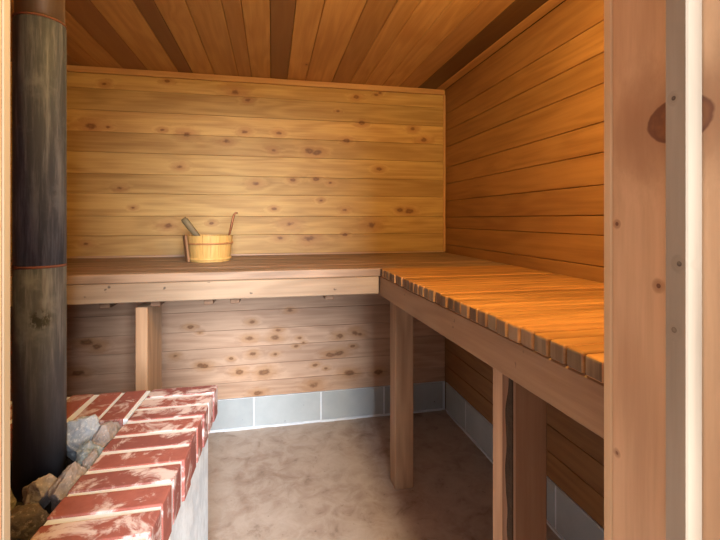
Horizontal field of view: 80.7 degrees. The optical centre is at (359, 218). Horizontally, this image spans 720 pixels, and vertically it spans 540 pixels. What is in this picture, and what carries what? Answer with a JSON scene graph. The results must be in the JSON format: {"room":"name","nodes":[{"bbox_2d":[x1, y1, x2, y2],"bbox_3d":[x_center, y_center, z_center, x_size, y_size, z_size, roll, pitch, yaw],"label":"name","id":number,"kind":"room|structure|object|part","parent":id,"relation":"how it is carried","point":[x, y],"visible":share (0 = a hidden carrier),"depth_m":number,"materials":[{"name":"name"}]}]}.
{"room":"sauna","nodes":[
{"label":"sauna","id":0,"kind":"room"},
{"bbox_2d":[10,68,445,407],"bbox_3d":[-0.708,0.179,2.611,2.874,2.271,0.120,0,0,-12],"label":"wall","id":1,"kind":"structure","parent":0,"point":[303,169],"depth_m":2.56,"materials":[{"name":"brown wood"}]},
{"bbox_2d":[10,61,443,94],"bbox_3d":[-0.701,-0.838,2.545,2.562,0.035,0.012,0,0,-12],"label":"trim","id":2,"kind":"structure","parent":1,"relation":"attached to","point":[71,68],"depth_m":2.54,"materials":[{"name":"brown wood"}]},
{"bbox_2d":[209,381,444,432],"bbox_3d":[-0.696,1.171,2.551,2.574,0.188,0.025,0,0,-12],"label":"baseboard","id":3,"kind":"structure","parent":1,"relation":"attached to","point":[246,413],"depth_m":2.63,"materials":[{"name":"grey tile"}]},
{"bbox_2d":[443,95,445,251],"bbox_3d":[0.558,-0.302,2.805,0.014,1.035,0.014,0,0,-12],"label":"trim","id":4,"kind":"structure","parent":1,"relation":"attached to","point":[444,96],"depth_m":2.80,"materials":[{"name":"brown wood"}]},
{"bbox_2d":[10,0,563,89],"bbox_3d":[-0.445,-0.926,1.343,2.874,0.140,2.710,0,0,-12],"label":"ceiling","id":5,"kind":"structure","parent":0,"point":[429,44],"depth_m":1.99,"materials":[{"name":"brown wood"}]},
{"bbox_2d":[208,408,560,539],"bbox_3d":[-0.187,1.315,0.063,2.900,0.100,5.400,0,0,-12],"label":"floor","id":6,"kind":"structure","parent":0,"point":[331,480],"depth_m":2.03,"materials":[{"name":"concrete"}]},
{"bbox_2d":[10,385,217,539],"bbox_3d":[-0.785,0.906,0.840,0.844,0.718,0.980,0,0,-12],"label":"brick surround","id":7,"kind":"object","parent":6,"relation":"on","point":[150,481],"visible":0.77,"depth_m":0.99,"materials":[{"name":"brick"}]},
{"bbox_2d":[10,488,16,510],"bbox_3d":[-0.751,0.590,0.874,0.074,0.084,0.067,0,0,-12],"label":"stone","id":8,"kind":"object","parent":7,"relation":"on","point":[13,501],"visible":0.35,"depth_m":0.88,"materials":[{"name":"brown stone"}]},
{"bbox_2d":[10,502,49,539],"bbox_3d":[-0.652,0.593,0.822,0.106,0.078,0.083,0,0,-12],"label":"stone","id":9,"kind":"object","parent":7,"relation":"on","point":[25,520],"visible":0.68,"depth_m":0.80,"materials":[{"name":"brown stone"}]},
{"bbox_2d":[12,0,66,501],"bbox_3d":[-0.752,-0.112,0.998,0.104,1.488,0.104,0,0,-12],"label":"pipe","id":10,"kind":"object","parent":7,"relation":"on","point":[39,29],"visible":0.97,"depth_m":0.96,"materials":[{"name":"black metal"}]},
{"bbox_2d":[22,473,57,508],"bbox_3d":[-0.692,0.593,0.918,0.071,0.077,0.054,0,0,-12],"label":"stone","id":11,"kind":"object","parent":7,"relation":"on","point":[35,492],"visible":0.56,"depth_m":0.90,"materials":[{"name":"brown stone"}]},
{"bbox_2d":[47,462,86,510],"bbox_3d":[-0.631,0.581,0.910,0.058,0.101,0.085,0,0,-12],"label":"stone","id":12,"kind":"object","parent":7,"relation":"on","point":[60,488],"visible":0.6,"depth_m":0.90,"materials":[{"name":"brown stone"}]},
{"bbox_2d":[67,414,99,460],"bbox_3d":[-0.721,0.571,1.104,0.084,0.123,0.071,0,0,-12],"label":"stone","id":13,"kind":"object","parent":7,"relation":"on","point":[81,430],"visible":0.68,"depth_m":1.08,"materials":[{"name":"grey stone"}]},
{"bbox_2d":[74,440,103,465],"bbox_3d":[-0.661,0.589,1.038,0.067,0.086,0.085,0,0,-28],"label":"stone","id":14,"kind":"object","parent":7,"relation":"on","point":[84,450],"visible":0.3,"depth_m":1.02,"materials":[{"name":"grey stone"}]},
{"bbox_2d":[82,449,97,470],"bbox_3d":[-0.628,0.569,0.987,0.028,0.058,0.048,0,0,2],"label":"stone","id":15,"kind":"object","parent":7,"relation":"on","point":[92,457],"visible":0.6,"depth_m":0.97,"materials":[{"name":"brown stone"}]},
{"bbox_2d":[91,421,120,447],"bbox_3d":[-0.664,0.574,1.106,0.044,0.081,0.089,0,0,16],"label":"stone","id":16,"kind":"object","parent":7,"relation":"on","point":[107,431],"visible":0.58,"depth_m":1.09,"materials":[{"name":"brown stone"}]},
{"bbox_2d":[10,252,508,392],"bbox_3d":[-0.616,0.742,2.157,2.569,1.047,0.801,0,0,-12],"label":"bench","id":17,"kind":"object","parent":6,"relation":"on","point":[153,281],"visible":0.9,"depth_m":1.81,"materials":[{"name":"brown wood"}]},
{"bbox_3d":[-0.918,0.813,1.850,0.046,0.904,0.240,0,0,-12],"label":"leg","id":18,"kind":"part","parent":17,"relation":"part of","materials":[{"name":"brown wood"}]},
{"bbox_2d":[182,234,232,262],"bbox_3d":[-0.791,0.150,2.220,0.246,0.138,0.234,0,0,-12],"label":"bucket","id":19,"kind":"object","parent":17,"relation":"on","point":[207,248],"visible":0.97,"depth_m":2.13,"materials":[{"name":"brown wood"}]},
{"bbox_2d":[181,217,199,235],"bbox_3d":[-0.828,0.084,2.182,0.178,0.190,0.072,0,0,-12],"label":"ladle","id":20,"kind":"object","parent":19,"relation":"in","point":[185,221],"visible":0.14,"depth_m":2.17,"materials":[{"name":"brown wood"}]},
{"bbox_2d":[228,212,237,234],"bbox_3d":[-0.713,0.076,2.252,0.122,0.227,0.056,0,0,24],"label":"ladle","id":21,"kind":"object","parent":19,"relation":"in","point":[233,216],"visible":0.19,"depth_m":2.24,"materials":[{"name":"brown wood"}]},
{"bbox_3d":[-0.615,0.237,2.155,2.569,0.038,0.797,0,0,-12],"label":"slatted seat","id":22,"kind":"part","parent":17,"relation":"part of","materials":[{"name":"brown wood"}]},
{"bbox_2d":[378,265,603,539],"bbox_3d":[0.531,0.742,1.369,0.650,1.047,1.515,0,0,-12],"label":"bench","id":23,"kind":"object","parent":6,"relation":"on","point":[541,333],"visible":0.8,"depth_m":0.99,"materials":[{"name":"brown wood"}]},
{"bbox_3d":[0.199,0.761,2.028,0.090,1.008,0.090,0,0,-12],"label":"leg","id":24,"kind":"part","parent":23,"relation":"part of","materials":[{"name":"brown wood"}]},
{"bbox_3d":[0.545,0.237,1.292,0.648,0.038,1.355,0,0,-12],"label":"slatted seat","id":25,"kind":"part","parent":23,"relation":"part of","materials":[{"name":"brown wood"}]},
{"bbox_3d":[0.379,0.761,1.006,0.086,1.008,0.090,0,0,-12],"label":"leg","id":26,"kind":"part","parent":23,"relation":"part of","materials":[{"name":"brown wood"}]},
{"bbox_2d":[445,0,603,528],"bbox_3d":[0.863,0.179,1.742,0.150,2.271,2.460,0,0,-12],"label":"wall","id":27,"kind":"structure","parent":0,"point":[525,125],"depth_m":1.81,"materials":[{"name":"brown wood"}]},
{"bbox_2d":[446,382,603,539],"bbox_3d":[0.786,1.171,1.741,0.025,0.188,2.150,0,0,-12],"label":"baseboard","id":28,"kind":"structure","parent":27,"relation":"attached to","point":[566,518],"depth_m":1.74,"materials":[{"name":"grey tile"}]},
{"bbox_3d":[-0.231,0.204,0.310,2.774,2.121,0.221,0,0,-12],"label":"wall","id":29,"kind":"structure","parent":0,"visible":0},
{"bbox_2d":[0,0,719,539],"bbox_3d":[0.014,0.369,0.342,0.717,1.792,0.263,0,0,-12],"label":"door frame","id":30,"kind":"structure","parent":29,"relation":"in","point":[662,57],"depth_m":0.45,"materials":[{"name":"brown wood"}]},
{"bbox_3d":[-0.346,0.385,0.394,0.032,1.760,0.014,0,0,-12],"label":"casing","id":31,"kind":"part","parent":30,"relation":"part of","materials":[{"name":"wood"}]},
{"bbox_3d":[0.324,0.385,0.533,0.032,1.760,0.014,0,0,-12],"label":"casing","id":32,"kind":"part","parent":30,"relation":"part of","materials":[{"name":"brown wood"}]}
]}

